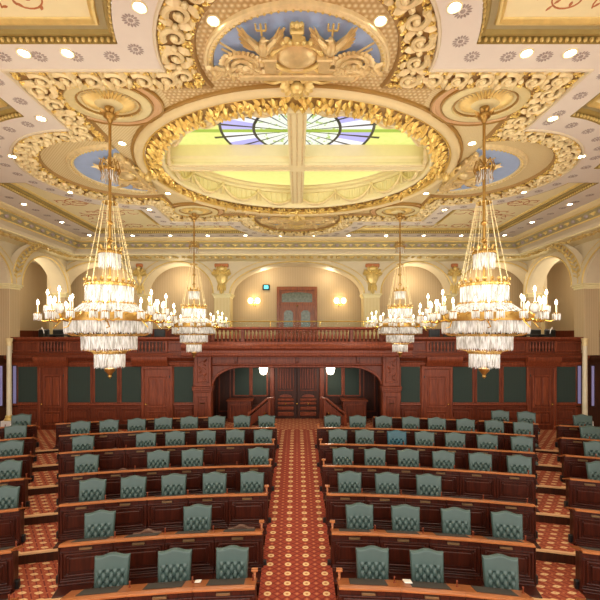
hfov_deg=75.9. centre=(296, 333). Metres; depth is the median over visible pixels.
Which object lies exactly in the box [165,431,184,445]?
office chair
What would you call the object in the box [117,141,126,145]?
recessed light
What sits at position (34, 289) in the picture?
wall
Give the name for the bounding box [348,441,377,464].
desk
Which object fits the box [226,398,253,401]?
countertop
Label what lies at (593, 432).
office chair
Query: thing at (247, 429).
desk
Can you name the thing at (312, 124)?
ceiling
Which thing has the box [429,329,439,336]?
chair
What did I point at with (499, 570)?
office chair
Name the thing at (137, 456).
desk
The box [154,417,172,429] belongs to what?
office chair
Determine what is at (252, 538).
desk
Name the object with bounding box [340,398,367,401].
countertop
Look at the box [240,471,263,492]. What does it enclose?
office chair
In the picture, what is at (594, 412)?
wall
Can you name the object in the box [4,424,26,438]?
office chair
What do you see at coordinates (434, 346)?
balustrade
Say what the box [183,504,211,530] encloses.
office chair
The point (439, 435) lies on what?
desk
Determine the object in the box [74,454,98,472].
office chair
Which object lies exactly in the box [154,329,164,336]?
chair
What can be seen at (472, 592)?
desk
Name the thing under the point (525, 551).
desk
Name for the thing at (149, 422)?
desk
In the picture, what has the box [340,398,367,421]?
counter
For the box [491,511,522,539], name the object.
office chair
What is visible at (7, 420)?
column
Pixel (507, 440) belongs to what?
desk
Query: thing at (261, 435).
office chair
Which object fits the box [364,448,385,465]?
office chair
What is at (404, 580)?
paper stack
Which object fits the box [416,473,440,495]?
office chair
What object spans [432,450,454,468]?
office chair
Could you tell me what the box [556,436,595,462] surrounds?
desk
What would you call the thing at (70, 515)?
desk
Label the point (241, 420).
office chair
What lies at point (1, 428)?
desk
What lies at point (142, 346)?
balustrade
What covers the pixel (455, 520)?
office chair
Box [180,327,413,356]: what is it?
balcony
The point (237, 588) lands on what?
desk
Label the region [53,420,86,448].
desk
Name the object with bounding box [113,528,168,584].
desk
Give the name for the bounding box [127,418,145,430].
office chair
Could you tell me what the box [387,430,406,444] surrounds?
office chair
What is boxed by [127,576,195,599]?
desk
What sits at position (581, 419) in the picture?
office chair
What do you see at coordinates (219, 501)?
desk
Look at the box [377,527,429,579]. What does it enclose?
desk
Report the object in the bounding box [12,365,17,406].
window
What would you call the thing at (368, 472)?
desk
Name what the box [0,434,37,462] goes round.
desk
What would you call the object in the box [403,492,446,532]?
desk
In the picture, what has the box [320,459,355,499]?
desk
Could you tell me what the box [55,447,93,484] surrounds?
desk
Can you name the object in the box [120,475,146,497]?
office chair
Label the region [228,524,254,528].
chair
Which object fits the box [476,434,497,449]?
office chair
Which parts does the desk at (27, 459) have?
panel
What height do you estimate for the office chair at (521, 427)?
1.030 m
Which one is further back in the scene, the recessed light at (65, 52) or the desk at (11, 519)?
the desk at (11, 519)
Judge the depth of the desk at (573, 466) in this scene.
10.33 m
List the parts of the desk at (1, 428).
panel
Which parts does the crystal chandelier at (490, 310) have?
arm, arm, chain, chain, chain, chain, chain, stem, filigree crown, chain, arm, chain, chain, chain, arm, arm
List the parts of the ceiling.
coffer panel, coffer moulding, coffer moulding, bead moulding, coffer moulding, bead moulding, coffer panel, coffer moulding, shield frame, shield frame, shield frame, skylight glass, field panel, drum cornice, basketweave panel, shield frame, coffer panel, coffer moulding, bead moulding, coffer moulding, bead moulding, coffer moulding, coffer moulding, coffer panel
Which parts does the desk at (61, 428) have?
panel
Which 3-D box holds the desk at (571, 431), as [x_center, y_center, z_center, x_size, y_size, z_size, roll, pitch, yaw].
[9.019,3.365,12.622,0.946,0.789,0.830,0,0,19]
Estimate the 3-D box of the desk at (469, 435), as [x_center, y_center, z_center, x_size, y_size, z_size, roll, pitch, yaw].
[5.243,3.465,12.308,0.845,0.789,0.830,0,0,11]
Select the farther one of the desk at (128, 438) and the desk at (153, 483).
the desk at (128, 438)
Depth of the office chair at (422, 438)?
11.85 m
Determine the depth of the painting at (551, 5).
5.10 m
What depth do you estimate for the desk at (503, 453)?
10.70 m
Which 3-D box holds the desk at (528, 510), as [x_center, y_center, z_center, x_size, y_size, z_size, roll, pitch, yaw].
[4.724,4.045,8.432,0.983,0.789,0.830,0,0,12]
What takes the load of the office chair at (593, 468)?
on the floor
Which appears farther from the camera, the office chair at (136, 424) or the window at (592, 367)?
the window at (592, 367)
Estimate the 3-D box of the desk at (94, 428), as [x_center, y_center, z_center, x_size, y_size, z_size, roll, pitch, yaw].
[-6.756,3.365,13.296,0.926,0.789,0.830,0,0,-14]
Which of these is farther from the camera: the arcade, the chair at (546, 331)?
the arcade
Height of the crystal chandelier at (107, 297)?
5.130 m
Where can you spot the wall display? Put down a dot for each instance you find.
(265, 286)
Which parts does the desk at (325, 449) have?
panel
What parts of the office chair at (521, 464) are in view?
backrest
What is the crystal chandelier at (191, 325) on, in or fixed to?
hanging from the ceiling
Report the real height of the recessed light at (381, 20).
0.020 m
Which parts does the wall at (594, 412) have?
cornice moulding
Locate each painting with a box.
[0,0,43,9]
[54,198,219,227]
[372,199,539,227]
[546,0,599,10]
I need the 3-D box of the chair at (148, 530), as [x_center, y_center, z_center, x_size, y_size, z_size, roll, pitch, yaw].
[-3.065,4.344,7.770,0.560,0.619,0.496,0,0,-8]
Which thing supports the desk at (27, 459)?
on the floor
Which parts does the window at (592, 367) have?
pane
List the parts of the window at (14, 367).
pane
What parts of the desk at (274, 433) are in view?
panel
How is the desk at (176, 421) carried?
on the floor
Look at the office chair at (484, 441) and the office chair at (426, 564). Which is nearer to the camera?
the office chair at (426, 564)
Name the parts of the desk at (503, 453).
panel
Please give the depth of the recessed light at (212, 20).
5.27 m
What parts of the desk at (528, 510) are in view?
panel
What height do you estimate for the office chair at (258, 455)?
1.030 m
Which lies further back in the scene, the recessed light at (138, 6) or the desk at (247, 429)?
the desk at (247, 429)
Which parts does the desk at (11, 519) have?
panel, panel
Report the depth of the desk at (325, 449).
11.45 m
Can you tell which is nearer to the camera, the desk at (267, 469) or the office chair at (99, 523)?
the office chair at (99, 523)
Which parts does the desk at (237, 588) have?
name plate, panel, arm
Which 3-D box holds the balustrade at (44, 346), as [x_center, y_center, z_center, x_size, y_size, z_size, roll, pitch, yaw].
[-9.620,0.500,15.170,0.965,0.380,0.090,0,0,0]
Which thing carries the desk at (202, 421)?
on the floor
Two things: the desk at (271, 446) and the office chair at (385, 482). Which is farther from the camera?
the desk at (271, 446)
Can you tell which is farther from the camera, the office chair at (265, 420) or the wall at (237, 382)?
the wall at (237, 382)
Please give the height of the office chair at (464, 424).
1.030 m
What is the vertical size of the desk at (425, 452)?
0.789 m
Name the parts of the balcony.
post, post, rail, rail, cornice, post, post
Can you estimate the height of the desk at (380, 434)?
0.789 m
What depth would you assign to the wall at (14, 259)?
15.28 m
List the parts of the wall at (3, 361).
cornice moulding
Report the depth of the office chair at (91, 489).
9.04 m
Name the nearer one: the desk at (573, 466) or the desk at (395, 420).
the desk at (573, 466)
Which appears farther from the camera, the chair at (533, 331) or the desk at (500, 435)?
the chair at (533, 331)
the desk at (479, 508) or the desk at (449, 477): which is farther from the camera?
the desk at (449, 477)
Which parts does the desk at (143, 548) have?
name plate, panel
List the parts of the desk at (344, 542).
arm, name plate, panel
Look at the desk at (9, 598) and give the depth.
6.15 m
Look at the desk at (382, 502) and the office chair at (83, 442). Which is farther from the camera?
the office chair at (83, 442)
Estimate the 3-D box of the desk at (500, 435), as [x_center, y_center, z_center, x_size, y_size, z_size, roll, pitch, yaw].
[6.059,3.465,12.129,0.845,0.789,0.830,0,0,13]
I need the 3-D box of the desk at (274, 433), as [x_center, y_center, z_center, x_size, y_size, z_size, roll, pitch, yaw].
[-1.061,3.462,12.814,0.919,0.795,0.830,0,0,-2]
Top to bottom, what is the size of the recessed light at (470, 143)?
0.020 m
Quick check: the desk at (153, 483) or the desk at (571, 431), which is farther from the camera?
the desk at (571, 431)
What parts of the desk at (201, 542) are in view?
name plate, panel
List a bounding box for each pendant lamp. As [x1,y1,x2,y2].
[259,368,267,374]
[326,368,334,374]
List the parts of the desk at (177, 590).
name plate, panel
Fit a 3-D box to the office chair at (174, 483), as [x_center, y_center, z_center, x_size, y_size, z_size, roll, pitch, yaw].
[-2.965,3.925,9.169,0.658,1.030,0.627,0,0,-10]
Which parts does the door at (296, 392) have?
raised panel, raised panel, raised panel, raised panel, panel, raised panel, raised panel, raised panel, raised panel, panel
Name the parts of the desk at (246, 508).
panel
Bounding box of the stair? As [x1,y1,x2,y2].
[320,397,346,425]
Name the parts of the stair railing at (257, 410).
balustrade panel, handrail, newel post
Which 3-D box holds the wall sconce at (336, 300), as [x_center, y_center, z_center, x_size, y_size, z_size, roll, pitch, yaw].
[2.240,-1.675,20.112,0.660,0.430,0.376,0,0,0]
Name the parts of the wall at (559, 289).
dado panel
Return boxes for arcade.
[46,261,547,333]
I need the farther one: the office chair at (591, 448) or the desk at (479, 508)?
the office chair at (591, 448)
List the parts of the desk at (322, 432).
panel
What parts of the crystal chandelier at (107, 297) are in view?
arm, arm, chain, chain, chain, arm, chain, filigree crown, stem, chain, chain, chain, chain, chain, arm, arm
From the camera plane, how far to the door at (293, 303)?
20.18 m
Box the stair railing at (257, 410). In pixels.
[247,397,273,424]
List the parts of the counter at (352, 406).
panel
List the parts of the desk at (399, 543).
name plate, panel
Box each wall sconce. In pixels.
[248,298,259,305]
[334,298,345,305]
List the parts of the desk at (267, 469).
panel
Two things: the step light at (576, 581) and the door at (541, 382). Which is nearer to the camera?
the step light at (576, 581)
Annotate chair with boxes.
[0,440,23,456]
[0,460,22,479]
[0,485,19,508]
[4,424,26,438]
[11,414,31,424]
[38,329,49,336]
[53,329,63,336]
[70,421,90,433]
[72,435,94,450]
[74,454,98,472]
[79,478,106,501]
[83,509,115,538]
[90,552,130,588]
[99,419,118,432]
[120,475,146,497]
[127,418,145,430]
[133,528,161,533]
[136,432,156,446]
[147,450,169,468]
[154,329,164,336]
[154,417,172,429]
[155,547,191,582]
[161,473,186,495]
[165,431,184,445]
[180,416,197,428]
[182,449,202,466]
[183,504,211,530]
[197,430,215,444]
[203,471,226,493]
[208,415,225,427]
[214,545,249,578]
[226,429,244,443]
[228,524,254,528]
[233,415,250,427]
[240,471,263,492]
[248,447,268,464]
[254,429,272,442]
[258,415,274,426]
[324,415,340,426]
[328,429,346,443]
[332,447,353,464]
[337,471,360,492]
[345,502,373,529]
[349,415,365,427]
[355,429,373,443]
[355,545,390,579]
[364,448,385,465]
[375,416,391,427]
[375,472,398,493]
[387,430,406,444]
[391,504,420,531]
[397,449,418,466]
[402,416,418,428]
[409,548,446,582]
[414,431,433,445]
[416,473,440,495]
[427,417,445,429]
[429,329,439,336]
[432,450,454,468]
[440,507,470,534]
[445,432,464,447]
[456,418,474,431]
[468,452,491,471]
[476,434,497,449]
[482,553,521,589]
[484,420,503,432]
[491,410,508,421]
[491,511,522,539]
[506,455,536,488]
[510,436,538,464]
[513,421,538,446]
[517,411,539,434]
[530,329,540,336]
[544,329,555,336]
[572,414,592,425]
[579,425,599,439]
[583,441,599,456]
[585,461,599,479]
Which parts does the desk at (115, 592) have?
panel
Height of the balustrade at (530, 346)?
0.440 m
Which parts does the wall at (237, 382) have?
wall panel, panel frame, green panel, panel frame, green panel, panel frame, green panel, panel frame, green panel, wall panel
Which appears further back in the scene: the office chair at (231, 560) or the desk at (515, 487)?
the desk at (515, 487)
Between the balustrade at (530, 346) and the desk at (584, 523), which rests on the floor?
the desk at (584, 523)
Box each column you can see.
[0,338,12,426]
[581,338,593,425]
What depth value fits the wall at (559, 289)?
19.21 m
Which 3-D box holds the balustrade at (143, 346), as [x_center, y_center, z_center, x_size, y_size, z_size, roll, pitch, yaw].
[-5.750,0.500,15.170,1.320,0.440,0.080,0,0,0]
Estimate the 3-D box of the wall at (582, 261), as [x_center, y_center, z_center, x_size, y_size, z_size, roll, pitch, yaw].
[10.964,0.606,12.775,1.872,8.547,12.490,0,0,0]
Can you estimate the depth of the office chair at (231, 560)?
6.93 m
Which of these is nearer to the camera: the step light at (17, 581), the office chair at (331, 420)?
the step light at (17, 581)
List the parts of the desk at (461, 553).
name plate, panel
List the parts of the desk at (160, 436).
panel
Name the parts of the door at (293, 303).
glass pane, transom glass, transom frame, glass pane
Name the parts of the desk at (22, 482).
panel, panel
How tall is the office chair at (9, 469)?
1.030 m
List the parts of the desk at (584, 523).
panel, panel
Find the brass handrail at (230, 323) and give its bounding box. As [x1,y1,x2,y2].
[195,321,395,340]
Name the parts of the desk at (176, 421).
panel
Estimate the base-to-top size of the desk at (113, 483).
0.789 m
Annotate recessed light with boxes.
[16,48,31,57]
[35,115,46,121]
[59,48,74,57]
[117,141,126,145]
[131,0,147,13]
[206,14,220,26]
[373,14,387,26]
[446,0,462,13]
[467,141,476,145]
[519,48,534,57]
[547,115,558,121]
[562,48,577,57]
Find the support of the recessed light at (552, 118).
in the ceiling
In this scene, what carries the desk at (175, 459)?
on the floor
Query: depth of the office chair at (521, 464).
10.13 m
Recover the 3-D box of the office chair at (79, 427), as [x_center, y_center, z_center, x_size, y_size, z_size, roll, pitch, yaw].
[-6.999,3.345,12.330,0.658,1.030,0.627,0,0,-15]
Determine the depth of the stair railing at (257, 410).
15.68 m
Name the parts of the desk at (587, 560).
panel, panel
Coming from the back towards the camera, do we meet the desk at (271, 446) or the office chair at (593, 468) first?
the desk at (271, 446)
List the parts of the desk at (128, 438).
panel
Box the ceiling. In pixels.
[0,0,599,260]
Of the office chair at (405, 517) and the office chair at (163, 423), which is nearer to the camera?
the office chair at (405, 517)
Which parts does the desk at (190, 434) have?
panel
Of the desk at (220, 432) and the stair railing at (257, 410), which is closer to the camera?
the desk at (220, 432)
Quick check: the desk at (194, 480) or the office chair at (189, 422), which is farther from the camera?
the office chair at (189, 422)
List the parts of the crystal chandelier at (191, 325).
stem, filigree crown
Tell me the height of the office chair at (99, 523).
1.030 m
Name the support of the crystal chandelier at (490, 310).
hanging from the ceiling
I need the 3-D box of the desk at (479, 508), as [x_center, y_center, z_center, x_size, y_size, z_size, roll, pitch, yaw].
[3.807,4.045,8.610,0.911,0.789,0.830,0,0,10]
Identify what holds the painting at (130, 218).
on the ceiling
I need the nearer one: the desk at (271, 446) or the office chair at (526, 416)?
the desk at (271, 446)
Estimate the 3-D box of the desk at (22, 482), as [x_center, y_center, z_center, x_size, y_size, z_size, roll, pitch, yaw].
[-6.945,3.835,9.196,0.947,0.789,0.830,0,0,-17]
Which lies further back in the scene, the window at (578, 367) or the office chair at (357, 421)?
the window at (578, 367)
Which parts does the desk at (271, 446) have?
panel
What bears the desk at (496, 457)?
on the floor
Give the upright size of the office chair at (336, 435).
1.030 m
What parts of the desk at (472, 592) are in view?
panel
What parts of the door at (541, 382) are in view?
panel, panel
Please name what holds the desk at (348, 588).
on the floor
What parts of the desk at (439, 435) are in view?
panel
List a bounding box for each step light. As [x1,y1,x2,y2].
[15,579,19,588]
[21,534,25,542]
[568,534,572,542]
[574,579,578,588]
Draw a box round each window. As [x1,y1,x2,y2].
[0,365,3,406]
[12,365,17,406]
[576,365,581,406]
[590,365,595,406]
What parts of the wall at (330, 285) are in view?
skirting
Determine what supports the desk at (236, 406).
on the floor
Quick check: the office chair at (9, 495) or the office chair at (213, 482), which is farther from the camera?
the office chair at (213, 482)
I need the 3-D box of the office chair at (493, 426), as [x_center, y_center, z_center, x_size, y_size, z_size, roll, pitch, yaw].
[6.466,3.345,12.469,0.658,1.030,0.626,0,0,10]
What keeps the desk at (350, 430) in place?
on the floor
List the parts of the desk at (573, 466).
panel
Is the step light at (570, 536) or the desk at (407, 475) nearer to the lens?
the step light at (570, 536)
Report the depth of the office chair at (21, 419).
13.14 m
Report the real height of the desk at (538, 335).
0.820 m
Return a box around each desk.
[0,424,5,438]
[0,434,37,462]
[0,451,35,483]
[0,473,31,509]
[0,502,28,550]
[0,541,23,599]
[3,594,18,599]
[6,422,39,447]
[47,334,142,336]
[52,531,120,598]
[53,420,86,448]
[53,495,109,548]
[54,468,98,512]
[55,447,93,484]
[56,431,90,463]
[60,581,135,599]
[88,418,115,432]
[89,429,118,449]
[93,445,126,471]
[97,465,135,499]
[104,492,147,535]
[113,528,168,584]
[118,428,146,447]
[125,443,156,469]
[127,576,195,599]
[134,464,170,496]
[145,416,165,429]
[146,427,173,445]
[147,490,190,531]
[157,442,186,467]
[164,525,216,579]
[170,462,204,494]
[172,415,193,428]
[173,426,199,444]
[187,441,216,465]
[188,489,228,529]
[192,567,257,599]
[198,417,207,427]
[200,428,225,443]
[204,461,237,492]
[213,520,266,582]
[216,441,245,465]
[226,398,253,421]
[226,425,250,443]
[228,485,270,534]
[238,459,273,499]
[245,439,276,473]
[251,423,278,452]
[315,423,342,452]
[317,439,348,473]
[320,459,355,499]
[323,485,365,534]
[327,520,379,582]
[336,567,401,599]
[343,425,367,443]
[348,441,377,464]
[356,462,389,492]
[365,490,405,529]
[368,426,393,443]
[372,415,399,428]
[377,442,406,465]
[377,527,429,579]
[389,463,423,494]
[394,427,420,444]
[396,580,466,599]
[400,416,427,429]
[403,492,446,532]
[407,443,436,467]
[420,428,447,446]
[424,465,459,496]
[425,531,482,586]
[437,445,468,469]
[446,417,455,430]
[446,495,490,536]
[447,429,475,447]
[451,334,546,336]
[458,584,533,599]
[459,467,496,499]
[468,446,500,471]
[475,431,504,449]
[475,535,541,598]
[476,419,507,432]
[484,498,540,548]
[496,470,539,512]
[500,449,538,484]
[504,432,536,455]
[508,421,540,448]
[554,424,584,447]
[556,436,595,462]
[558,454,599,483]
[562,478,599,509]
[565,507,599,550]
[570,545,599,599]
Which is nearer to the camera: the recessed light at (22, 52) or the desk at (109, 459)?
the recessed light at (22, 52)
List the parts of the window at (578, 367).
pane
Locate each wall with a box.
[0,240,71,354]
[0,355,6,421]
[4,337,589,429]
[20,263,46,336]
[47,266,546,336]
[213,368,380,417]
[522,238,599,354]
[547,263,573,336]
[587,355,599,426]
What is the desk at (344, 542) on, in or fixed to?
on the floor
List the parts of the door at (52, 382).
panel, panel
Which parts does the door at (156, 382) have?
panel, panel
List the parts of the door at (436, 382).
panel, panel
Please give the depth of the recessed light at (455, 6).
4.93 m
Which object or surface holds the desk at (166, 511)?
on the floor
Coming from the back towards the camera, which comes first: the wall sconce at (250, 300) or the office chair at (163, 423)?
the wall sconce at (250, 300)
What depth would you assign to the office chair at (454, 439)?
11.70 m
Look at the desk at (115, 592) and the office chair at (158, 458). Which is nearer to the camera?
the desk at (115, 592)
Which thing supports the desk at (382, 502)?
on the floor
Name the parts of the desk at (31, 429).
panel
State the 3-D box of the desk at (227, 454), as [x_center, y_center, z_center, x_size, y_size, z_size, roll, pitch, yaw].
[-1.956,3.635,11.459,0.861,0.789,0.830,0,0,-4]
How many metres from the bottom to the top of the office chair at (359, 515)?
1.030 m
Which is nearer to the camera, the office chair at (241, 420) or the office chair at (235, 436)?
the office chair at (235, 436)
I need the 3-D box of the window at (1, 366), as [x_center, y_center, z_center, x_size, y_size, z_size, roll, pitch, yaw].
[-11.660,2.050,15.200,0.220,1.660,0.100,0,0,0]
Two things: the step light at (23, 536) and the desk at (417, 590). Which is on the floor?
the desk at (417, 590)
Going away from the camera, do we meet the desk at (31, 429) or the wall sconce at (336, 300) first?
the desk at (31, 429)
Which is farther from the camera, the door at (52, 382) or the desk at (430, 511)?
the door at (52, 382)
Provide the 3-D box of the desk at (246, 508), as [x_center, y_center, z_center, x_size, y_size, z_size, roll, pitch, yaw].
[-1.094,4.043,8.908,0.983,0.795,0.830,0,0,-3]
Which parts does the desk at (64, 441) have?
panel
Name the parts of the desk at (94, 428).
panel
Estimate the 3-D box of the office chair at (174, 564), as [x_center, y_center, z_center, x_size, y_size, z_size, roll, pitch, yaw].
[-2.165,4.365,6.666,0.658,1.030,0.627,0,0,-6]
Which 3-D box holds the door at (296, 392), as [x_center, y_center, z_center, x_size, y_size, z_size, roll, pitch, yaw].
[0.000,2.450,17.091,2.400,2.620,0.218,0,0,0]
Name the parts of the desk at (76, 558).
name plate, panel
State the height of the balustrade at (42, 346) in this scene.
0.440 m
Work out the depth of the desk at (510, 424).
12.91 m
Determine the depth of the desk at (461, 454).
11.03 m
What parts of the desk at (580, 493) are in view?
panel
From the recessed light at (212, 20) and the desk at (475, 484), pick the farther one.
the desk at (475, 484)
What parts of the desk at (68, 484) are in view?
panel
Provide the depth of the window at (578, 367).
15.16 m
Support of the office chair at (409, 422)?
on the floor
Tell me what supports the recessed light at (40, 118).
in the ceiling
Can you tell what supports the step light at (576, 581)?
attached to the desk at (587, 560)
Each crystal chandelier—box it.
[33,96,176,377]
[158,209,227,356]
[366,209,435,356]
[417,96,560,377]
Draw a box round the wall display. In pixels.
[263,284,269,289]
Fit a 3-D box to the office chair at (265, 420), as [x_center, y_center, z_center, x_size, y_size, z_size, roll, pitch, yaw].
[-1.047,3.345,13.241,0.658,1.030,0.627,0,0,-4]
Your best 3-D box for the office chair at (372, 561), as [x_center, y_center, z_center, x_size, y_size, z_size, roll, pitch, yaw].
[1.356,4.365,6.737,0.658,1.030,0.627,0,0,2]
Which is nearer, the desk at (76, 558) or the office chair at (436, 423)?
the desk at (76, 558)
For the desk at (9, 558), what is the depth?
6.92 m
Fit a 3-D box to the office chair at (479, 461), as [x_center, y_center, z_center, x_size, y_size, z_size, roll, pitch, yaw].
[4.902,3.715,10.159,0.658,1.030,0.627,0,0,11]
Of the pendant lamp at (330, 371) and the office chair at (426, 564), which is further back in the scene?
the pendant lamp at (330, 371)
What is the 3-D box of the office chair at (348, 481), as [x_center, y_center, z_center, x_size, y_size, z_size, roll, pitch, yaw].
[1.305,3.925,9.325,0.658,1.030,0.627,0,0,0]
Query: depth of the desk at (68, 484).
9.49 m
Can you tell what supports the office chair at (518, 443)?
on the floor
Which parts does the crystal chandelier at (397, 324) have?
stem, filigree crown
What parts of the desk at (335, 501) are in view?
panel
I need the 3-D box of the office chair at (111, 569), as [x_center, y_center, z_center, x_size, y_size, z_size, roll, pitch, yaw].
[-3.210,4.365,6.526,0.658,1.030,0.627,0,0,-8]
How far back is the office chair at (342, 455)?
10.82 m
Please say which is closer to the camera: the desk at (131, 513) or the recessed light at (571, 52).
the recessed light at (571, 52)
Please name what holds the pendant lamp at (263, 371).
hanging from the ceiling
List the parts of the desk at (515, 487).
panel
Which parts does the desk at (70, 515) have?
panel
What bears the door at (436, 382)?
in the wall at (92, 396)
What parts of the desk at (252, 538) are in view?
name plate, panel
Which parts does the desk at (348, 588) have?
arm, name plate, panel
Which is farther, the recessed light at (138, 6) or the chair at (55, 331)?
the chair at (55, 331)
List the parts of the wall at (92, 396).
frieze panel, panel frame, wainscot panel, green panel, skirting, green panel, wainscot panel, panel frame, gallery rail, frieze panel, cornice moulding, frieze moulding, chair rail, wainscot panel, panel frame, green panel, panel frame, wainscot panel, green panel, frieze panel, wainscot panel, panel frame, green panel, pilaster panel, carved panel, arch moulding, pilaster panel, carved panel, wainscot panel, panel frame, green panel, frieze panel, green panel, wainscot panel, panel frame, wainscot panel, panel frame, green panel, chair rail, frieze moulding, cornice moulding, frieze panel, gallery rail, wainscot panel, panel frame, skirting, green panel, wainscot panel, green panel, panel frame, frieze panel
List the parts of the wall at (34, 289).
dado panel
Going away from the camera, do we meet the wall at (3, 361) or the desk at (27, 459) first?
the desk at (27, 459)
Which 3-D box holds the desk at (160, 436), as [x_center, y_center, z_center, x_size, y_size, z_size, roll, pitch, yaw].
[-4.421,3.465,12.461,0.845,0.789,0.830,0,0,-10]
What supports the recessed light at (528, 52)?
in the ceiling
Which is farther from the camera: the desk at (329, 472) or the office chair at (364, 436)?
the office chair at (364, 436)
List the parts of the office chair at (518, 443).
backrest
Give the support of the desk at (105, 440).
on the floor
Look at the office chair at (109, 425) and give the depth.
12.73 m
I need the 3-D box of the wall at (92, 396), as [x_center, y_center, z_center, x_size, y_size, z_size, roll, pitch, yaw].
[0.000,1.940,15.182,22.900,3.640,0.535,0,0,0]
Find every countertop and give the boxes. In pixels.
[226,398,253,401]
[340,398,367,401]
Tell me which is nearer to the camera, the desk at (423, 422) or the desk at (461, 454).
the desk at (461, 454)
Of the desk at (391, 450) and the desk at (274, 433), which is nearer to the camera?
the desk at (391, 450)
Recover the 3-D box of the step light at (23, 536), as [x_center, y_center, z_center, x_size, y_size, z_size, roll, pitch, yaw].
[-5.820,4.345,8.188,0.080,0.150,0.080,0,0,-16]
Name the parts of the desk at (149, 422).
panel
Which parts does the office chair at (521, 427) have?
backrest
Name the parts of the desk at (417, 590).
name plate, panel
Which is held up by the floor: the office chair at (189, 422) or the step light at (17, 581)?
the office chair at (189, 422)
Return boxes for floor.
[10,418,585,599]
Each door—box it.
[37,367,67,429]
[141,366,172,418]
[270,368,323,418]
[277,287,316,320]
[421,366,452,418]
[526,367,556,429]
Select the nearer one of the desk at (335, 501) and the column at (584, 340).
the desk at (335, 501)
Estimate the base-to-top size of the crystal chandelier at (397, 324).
5.130 m
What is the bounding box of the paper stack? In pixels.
[403,579,411,583]
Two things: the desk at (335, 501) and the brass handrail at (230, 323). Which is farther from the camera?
the brass handrail at (230, 323)
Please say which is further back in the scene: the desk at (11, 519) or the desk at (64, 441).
the desk at (64, 441)
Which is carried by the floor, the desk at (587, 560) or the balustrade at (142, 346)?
the desk at (587, 560)
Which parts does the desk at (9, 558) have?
panel, panel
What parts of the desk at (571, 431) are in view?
panel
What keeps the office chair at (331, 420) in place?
on the floor
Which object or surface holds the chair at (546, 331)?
on the floor
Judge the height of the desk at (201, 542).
0.789 m
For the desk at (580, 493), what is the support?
on the floor
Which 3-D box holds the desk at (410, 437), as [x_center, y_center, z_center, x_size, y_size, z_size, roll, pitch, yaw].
[3.595,3.465,12.588,0.845,0.789,0.830,0,0,8]
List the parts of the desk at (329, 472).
panel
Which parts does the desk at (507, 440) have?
panel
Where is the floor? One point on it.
(296, 543)
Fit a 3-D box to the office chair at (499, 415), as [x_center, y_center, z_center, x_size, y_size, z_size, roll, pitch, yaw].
[7.245,3.245,13.610,0.658,1.030,0.627,0,0,14]
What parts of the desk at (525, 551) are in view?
name plate, panel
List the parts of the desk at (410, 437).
panel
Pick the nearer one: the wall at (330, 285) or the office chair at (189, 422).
the office chair at (189, 422)
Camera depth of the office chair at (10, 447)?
10.86 m
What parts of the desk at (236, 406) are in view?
panel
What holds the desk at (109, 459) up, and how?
on the floor
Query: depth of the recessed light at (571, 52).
5.74 m
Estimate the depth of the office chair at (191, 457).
10.68 m
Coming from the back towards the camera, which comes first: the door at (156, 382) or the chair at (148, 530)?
the door at (156, 382)
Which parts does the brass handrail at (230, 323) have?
rail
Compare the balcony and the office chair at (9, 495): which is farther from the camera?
the balcony
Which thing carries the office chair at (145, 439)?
on the floor
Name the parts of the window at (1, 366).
pane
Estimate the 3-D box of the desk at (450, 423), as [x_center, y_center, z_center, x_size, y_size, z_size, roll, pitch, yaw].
[5.135,3.365,13.654,0.967,0.789,0.830,0,0,11]
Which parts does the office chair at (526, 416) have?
backrest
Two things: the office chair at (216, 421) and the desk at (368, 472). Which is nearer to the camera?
the desk at (368, 472)
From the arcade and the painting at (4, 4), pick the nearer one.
the painting at (4, 4)
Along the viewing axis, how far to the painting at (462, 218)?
14.00 m
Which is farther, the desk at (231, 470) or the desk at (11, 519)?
the desk at (231, 470)
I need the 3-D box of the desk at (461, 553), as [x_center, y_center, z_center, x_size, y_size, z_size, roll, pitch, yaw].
[3.017,4.265,7.419,0.952,0.789,0.830,0,0,8]
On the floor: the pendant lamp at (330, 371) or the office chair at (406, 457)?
the office chair at (406, 457)
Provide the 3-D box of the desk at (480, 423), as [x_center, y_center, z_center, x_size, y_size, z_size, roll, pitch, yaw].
[6.756,3.365,13.296,0.926,0.789,0.830,0,0,14]
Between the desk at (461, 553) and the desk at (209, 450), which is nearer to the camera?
the desk at (461, 553)
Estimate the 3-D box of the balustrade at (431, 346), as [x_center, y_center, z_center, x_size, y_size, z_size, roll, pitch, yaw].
[5.750,0.500,15.170,1.320,0.440,0.080,0,0,0]
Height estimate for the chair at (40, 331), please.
0.980 m
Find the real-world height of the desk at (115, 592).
0.789 m
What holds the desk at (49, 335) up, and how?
on the floor
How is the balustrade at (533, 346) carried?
in the wall at (92, 396)
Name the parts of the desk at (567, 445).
panel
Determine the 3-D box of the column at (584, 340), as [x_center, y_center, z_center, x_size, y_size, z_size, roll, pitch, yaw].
[11.170,1.960,14.940,0.400,3.600,0.400,0,0,0]
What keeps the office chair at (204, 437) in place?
on the floor
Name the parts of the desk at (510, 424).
panel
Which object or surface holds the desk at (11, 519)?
on the floor
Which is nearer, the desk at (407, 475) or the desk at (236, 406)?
the desk at (407, 475)
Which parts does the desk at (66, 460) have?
panel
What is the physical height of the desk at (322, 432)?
0.795 m
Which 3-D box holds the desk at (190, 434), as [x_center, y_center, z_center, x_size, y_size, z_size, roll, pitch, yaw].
[-3.595,3.465,12.588,0.845,0.789,0.830,0,0,-8]

